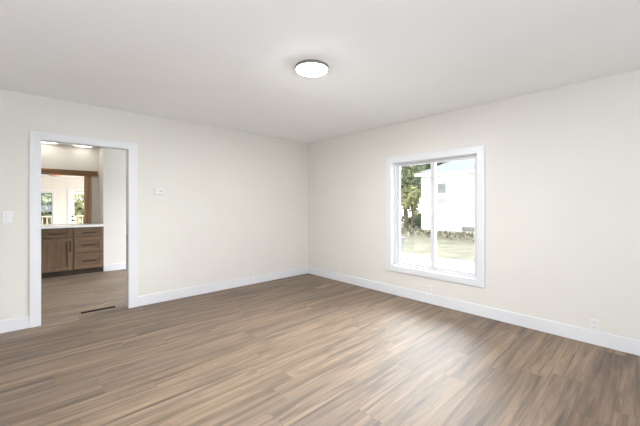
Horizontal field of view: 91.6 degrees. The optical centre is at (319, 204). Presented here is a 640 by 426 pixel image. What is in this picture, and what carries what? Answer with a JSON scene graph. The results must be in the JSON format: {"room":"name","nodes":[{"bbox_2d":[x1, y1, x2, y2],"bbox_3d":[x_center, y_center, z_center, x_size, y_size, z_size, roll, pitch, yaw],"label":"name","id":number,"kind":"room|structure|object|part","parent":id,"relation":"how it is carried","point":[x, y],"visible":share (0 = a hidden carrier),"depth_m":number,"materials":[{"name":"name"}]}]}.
{"room":"empty living room","nodes":[
{"label":"empty living room","id":0,"kind":"room"},
{"bbox_2d":[41,176,83,223],"bbox_3d":[-9.165,0.286,11.104,5.400,2.500,0.150,0,0,-43],"label":"wall","id":1,"kind":"structure","parent":0,"point":[61,185],"depth_m":11.01,"materials":[{"name":"paint"}]},
{"bbox_2d":[41,189,55,223],"bbox_3d":[-9.687,0.166,10.567,1.075,1.390,0.110,0,0,-43],"label":"window","id":2,"kind":"structure","parent":1,"relation":"in","point":[53,191],"depth_m":10.87,"materials":[{"name":"paint"}]},
{"bbox_2d":[68,189,83,223],"bbox_3d":[-8.664,0.486,11.498,1.040,2.100,0.100,0,0,-43],"label":"door","id":3,"kind":"structure","parent":1,"relation":"in","point":[70,193],"depth_m":11.22,"materials":[{"name":"paint"}]},
{"bbox_2d":[41,174,83,177],"bbox_3d":[-7.040,-1.039,8.730,5.700,0.150,6.620,0,0,-43],"label":"ceiling","id":4,"kind":"structure","parent":0,"point":[42,175],"depth_m":10.66,"materials":[{"name":"paint"}]},
{"bbox_2d":[41,143,98,222],"bbox_3d":[-4.604,0.066,6.386,5.700,2.440,0.130,0,0,-43],"label":"wall","id":5,"kind":"structure","parent":0,"point":[53,156],"depth_m":6.12,"materials":[{"name":"paint"}]},
{"bbox_2d":[41,168,97,175],"bbox_3d":[-5.372,-0.624,5.646,2.166,0.095,0.215,0,0,-43],"label":"timber beam","id":6,"kind":"structure","parent":5,"relation":"attached to","point":[43,170],"depth_m":5.99,"materials":[{"name":"brown wood"}]},
{"bbox_2d":[99,148,125,271],"bbox_3d":[-3.312,0.066,7.123,2.803,2.440,0.540,0,0,-43],"label":"wall","id":7,"kind":"structure","parent":0,"point":[112,162],"depth_m":6.11,"materials":[{"name":"paint"}]},
{"bbox_2d":[104,263,125,271],"bbox_3d":[-3.123,1.222,6.920,2.800,0.128,0.014,0,0,-43],"label":"baseboard","id":8,"kind":"structure","parent":7,"relation":"attached to","point":[119,266],"depth_m":6.08,"materials":[{"name":"paint"}]},
{"bbox_2d":[0,89,307,320],"bbox_3d":[-2.362,0.066,3.958,5.700,2.440,0.122,0,0,-43],"label":"wall","id":9,"kind":"structure","parent":0,"point":[234,203],"depth_m":4.28,"materials":[{"name":"paint"}]},
{"bbox_2d":[2,211,12,223],"bbox_3d":[-3.152,0.131,3.139,0.076,0.124,0.009,0,0,-43],"label":"light switch","id":10,"kind":"object","parent":9,"relation":"attached to","point":[7,216],"visible":1,"depth_m":3.14,"materials":[{"name":"white plastic"}]},
{"bbox_2d":[30,131,137,327],"bbox_3d":[-2.711,0.257,3.636,0.998,2.058,0.156,0,0,-43],"label":"doorway","id":11,"kind":"structure","parent":9,"relation":"in","point":[36,137],"depth_m":3.43,"materials":[{"name":"paint"}]},
{"bbox_3d":[-2.998,0.257,3.276,0.088,2.058,0.017,0,0,-43],"label":"casing","id":12,"kind":"part","parent":11,"relation":"part of","materials":[{"name":"paint"}]},
{"bbox_3d":[-2.668,-0.731,3.580,0.809,0.082,0.017,0,0,-43],"label":"head casing","id":13,"kind":"part","parent":11,"relation":"part of","materials":[{"name":"paint"}]},
{"bbox_3d":[-2.334,0.257,3.889,0.101,2.058,0.017,0,0,-43],"label":"casing","id":14,"kind":"part","parent":11,"relation":"part of","materials":[{"name":"paint"}]},
{"bbox_2d":[0,266,307,333],"bbox_3d":[-2.321,1.222,3.903,5.686,0.128,0.014,0,0,-43],"label":"baseboard","id":15,"kind":"structure","parent":9,"relation":"attached to","point":[19,323],"depth_m":4.39,"materials":[{"name":"paint"}]},
{"bbox_2d":[154,187,164,194],"bbox_3d":[-2.109,-0.176,4.090,0.132,0.100,0.028,0,0,-43],"label":"thermostat","id":16,"kind":"object","parent":9,"relation":"attached to","point":[157,190],"visible":1,"depth_m":4.08,"materials":[{"name":"white plastic"}]},
{"bbox_2d":[0,269,639,425],"bbox_3d":[-0.836,1.361,2.277,6.060,0.150,11.280,0,0,-43],"label":"floor","id":17,"kind":"structure","parent":0,"point":[307,349],"depth_m":2.50,"materials":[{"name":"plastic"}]},
{"bbox_2d":[41,228,72,278],"bbox_3d":[-4.810,0.851,5.668,0.457,0.869,0.634,0,0,-43],"label":"base cabinet","id":18,"kind":"object","parent":17,"relation":"on","point":[56,243],"visible":0.76,"depth_m":5.48,"materials":[{"name":"brown wood"}]},
{"bbox_3d":[-4.629,0.513,5.472,0.429,0.138,0.020,0,0,-43],"label":"drawer","id":19,"kind":"part","parent":18,"relation":"part of","materials":[{"name":"brown wood"}]},
{"bbox_3d":[-4.629,0.885,5.472,0.429,0.578,0.020,0,0,-43],"label":"door","id":20,"kind":"part","parent":18,"relation":"part of","materials":[{"name":"brown wood"}]},
{"bbox_2d":[41,223,103,228],"bbox_3d":[-4.665,0.395,5.819,0.950,0.040,0.616,0,0,-43],"label":"countertop","id":21,"kind":"structure","parent":18,"relation":"on","point":[82,224],"depth_m":5.66,"materials":[{"name":"white stone"}]},
{"bbox_2d":[84,176,91,222],"bbox_3d":[-4.690,-0.101,6.286,0.102,0.949,0.200,0,0,-43],"label":"timber post","id":22,"kind":"object","parent":21,"relation":"on","point":[87,179],"visible":0.87,"depth_m":6.22,"materials":[{"name":"brown wood"}]},
{"bbox_2d":[73,226,103,274],"bbox_3d":[-4.475,0.851,5.979,0.455,0.869,0.634,0,0,-43],"label":"base cabinet","id":23,"kind":"object","parent":17,"relation":"on","point":[88,242],"visible":0.89,"depth_m":5.78,"materials":[{"name":"brown wood"}]},
{"bbox_3d":[-4.293,1.034,5.782,0.427,0.280,0.020,0,0,-43],"label":"drawer","id":24,"kind":"part","parent":23,"relation":"part of","materials":[{"name":"brown wood"}]},
{"bbox_3d":[-4.293,0.738,5.782,0.427,0.280,0.020,0,0,-43],"label":"drawer","id":25,"kind":"part","parent":23,"relation":"part of","materials":[{"name":"brown wood"}]},
{"bbox_3d":[-4.293,0.513,5.782,0.427,0.138,0.020,0,0,-43],"label":"drawer","id":26,"kind":"part","parent":23,"relation":"part of","materials":[{"name":"brown wood"}]},
{"bbox_2d":[81,306,114,313],"bbox_3d":[-2.706,1.284,3.803,0.344,0.004,0.068,0,0,-43],"label":"floor vent","id":27,"kind":"object","parent":17,"relation":"in","point":[111,306],"visible":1,"depth_m":3.80,"materials":[{"name":"metal"}]},
{"bbox_2d":[0,0,639,147],"bbox_3d":[-0.836,-1.229,2.277,6.060,0.150,11.280,0,0,-43],"label":"ceiling","id":28,"kind":"structure","parent":0,"point":[226,64],"depth_m":2.41,"materials":[{"name":"paint"}]},
{"bbox_2d":[295,59,328,76],"bbox_3d":[-0.067,-1.136,2.608,0.278,0.037,0.278,0,0,-43],"label":"ceiling light","id":29,"kind":"object","parent":28,"relation":"in","point":[309,67],"visible":1,"depth_m":2.56,"materials":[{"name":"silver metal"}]},
{"bbox_2d":[297,63,326,76],"bbox_3d":[-0.067,-1.126,2.608,0.252,0.016,0.252,0,0,-43],"label":"diffuser","id":30,"kind":"object","parent":29,"relation":"attached to","point":[305,69],"depth_m":2.58,"materials":[{"name":"white plastic"}]},
{"bbox_2d":[308,69,639,340],"bbox_3d":[1.331,0.066,4.278,0.160,2.440,11.280,0,0,-43],"label":"wall","id":31,"kind":"structure","parent":0,"point":[562,164],"depth_m":3.22,"materials":[{"name":"paint"}]},
{"bbox_2d":[386,145,484,287],"bbox_3d":[1.486,0.134,4.104,0.188,1.632,1.349,0,0,-43],"label":"window","id":32,"kind":"structure","parent":31,"relation":"in","point":[393,164],"depth_m":4.09,"materials":[{"name":"paint"}]},
{"bbox_3d":[0.996,0.134,4.510,0.018,1.632,0.086,0,0,-43],"label":"casing","id":33,"kind":"part","parent":32,"relation":"part of","materials":[{"name":"paint"}]},
{"bbox_3d":[1.339,0.139,4.337,0.028,1.437,0.592,0,0,-43],"label":"sash","id":34,"kind":"part","parent":32,"relation":"part of","materials":[{"name":"clear glass"}]},
{"bbox_3d":[1.424,-0.639,4.046,0.018,0.086,1.177,0,0,-43],"label":"head casing","id":35,"kind":"part","parent":32,"relation":"part of","materials":[{"name":"paint"}]},
{"bbox_3d":[1.424,0.912,4.046,0.018,0.075,1.177,0,0,-43],"label":"apron casing","id":36,"kind":"part","parent":32,"relation":"part of","materials":[{"name":"paint"}]},
{"bbox_3d":[1.679,0.139,3.918,0.028,1.437,0.601,0,0,-43],"label":"sash","id":37,"kind":"part","parent":32,"relation":"part of","materials":[{"name":"clear glass"}]},
{"bbox_3d":[1.852,0.134,3.582,0.018,1.632,0.086,0,0,-43],"label":"casing","id":38,"kind":"part","parent":32,"relation":"part of","materials":[{"name":"paint"}]},
{"bbox_2d":[308,266,639,355],"bbox_3d":[2.363,1.222,3.032,0.014,0.128,7.649,0,0,-43],"label":"baseboard","id":39,"kind":"structure","parent":31,"relation":"attached to","point":[632,346],"depth_m":3.41,"materials":[{"name":"paint"}]},
{"bbox_2d":[589,318,599,330],"bbox_3d":[2.524,1.106,2.862,0.009,0.100,0.072,0,0,-43],"label":"wall outlet","id":40,"kind":"object","parent":31,"relation":"attached to","point":[594,324],"visible":1,"depth_m":2.86,"materials":[{"name":"white plastic"}]},
{"label":"outside","id":41,"kind":"structure","parent":0,"visible":0},
{"bbox_2d":[401,210,473,261],"bbox_3d":[0.844,1.936,21.196,150.000,0.300,150.000,0,0,-43],"label":"lawn","id":42,"kind":"structure","parent":41,"point":[455,248],"depth_m":13.28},
{"bbox_2d":[41,193,77,223],"bbox_3d":[-16.202,0.274,17.567,4.173,4.005,3.375,0,0,-43],"label":"leafy tree","id":43,"kind":"object","parent":42,"relation":"on","point":[46,202],"visible":0.09,"depth_m":17.19,"materials":[{"name":"green plant"}]},
{"bbox_2d":[41,191,83,223],"bbox_3d":[-14.253,-0.027,18.942,4.170,5.113,3.643,0,0,-8],"label":"leafy tree","id":44,"kind":"object","parent":42,"relation":"on","point":[78,204],"visible":0.02,"depth_m":18.16,"materials":[{"name":"green plant"}]},
{"bbox_2d":[401,183,420,228],"bbox_3d":[6.425,0.115,21.957,1.541,3.357,2.181,0,0,35],"label":"leafy tree","id":45,"kind":"object","parent":42,"relation":"on","point":[413,202],"visible":0.97,"depth_m":21.58,"materials":[{"name":"green plant"}]},
{"bbox_2d":[401,213,420,227],"bbox_3d":[7.473,1.297,23.967,2.598,1.361,2.303,0,0,-43],"label":"leafy shrub","id":46,"kind":"object","parent":42,"relation":"on","point":[417,218],"visible":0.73,"depth_m":23.66,"materials":[{"name":"green plant"}]},
{"bbox_2d":[401,164,427,227],"bbox_3d":[6.327,-1.904,23.720,3.837,7.393,4.557,0,0,19],"label":"leafy tree","id":47,"kind":"object","parent":42,"relation":"on","point":[408,173],"visible":0.34,"depth_m":22.45,"materials":[{"name":"green plant"}]},
{"bbox_2d":[424,162,446,169],"bbox_3d":[10.222,-3.183,28.751,6.317,9.942,6.251,0,0,-22],"label":"leafy tree","id":48,"kind":"object","parent":42,"relation":"on","point":[440,163],"visible":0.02,"depth_m":26.68,"materials":[{"name":"green plant"}]},
{"bbox_2d":[401,227,473,241],"bbox_3d":[7.687,1.606,16.637,2.821,0.360,16.219,0,0,-43],"label":"weeds","id":49,"kind":"object","parent":42,"relation":"on","point":[407,231],"visible":0.3,"depth_m":18.12,"materials":[{"name":"green plant"}]},
{"bbox_2d":[415,159,473,233],"bbox_3d":[14.313,-1.217,17.886,8.640,6.006,14.640,0,0,-43],"label":"neighbor house","id":50,"kind":"structure","parent":42,"relation":"on","point":[455,179],"depth_m":18.91,"materials":[{"name":"white paint"}]},
{"bbox_3d":[7.551,-1.019,19.305,0.012,0.630,0.560,0,0,-43],"label":"pane","id":51,"kind":"part","parent":50,"relation":"part of","materials":[{"name":"grey glass"}]},
{"bbox_3d":[7.551,-0.329,19.305,0.012,0.630,0.560,0,0,-43],"label":"pane","id":52,"kind":"part","parent":50,"relation":"part of","materials":[{"name":"white"}]},
{"bbox_3d":[8.736,1.416,17.949,0.010,0.180,1.020,0,0,-43],"label":"pane","id":53,"kind":"part","parent":50,"relation":"part of","materials":[{"name":"grey glass"}]},
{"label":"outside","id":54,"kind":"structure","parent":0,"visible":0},
{"bbox_2d":[401,253,473,271],"bbox_3d":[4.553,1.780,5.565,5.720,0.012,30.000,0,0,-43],"label":"driveway","id":55,"kind":"structure","parent":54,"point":[467,266],"depth_m":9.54,"materials":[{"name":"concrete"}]},
{"bbox_2d":[401,237,404,259],"bbox_3d":[2.295,1.399,9.823,0.560,0.750,0.560,0,0,-43],"label":"bin","id":56,"kind":"object","parent":55,"relation":"on","point":[402,238],"visible":0.2,"depth_m":9.76,"materials":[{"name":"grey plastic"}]},
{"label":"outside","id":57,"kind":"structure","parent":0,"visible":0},
{"bbox_3d":[-9.744,1.616,12.100,7.900,0.120,2.000,0,0,-43],"label":"deck","id":58,"kind":"object","parent":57,"visible":0},
{"bbox_2d":[41,215,83,223],"bbox_3d":[-10.171,1.006,12.931,7.200,1.100,0.140,0,0,-43],"label":"deck railing","id":59,"kind":"object","parent":58,"relation":"on","point":[75,217],"visible":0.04,"depth_m":12.86,"materials":[{"name":"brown wood"}]}
]}

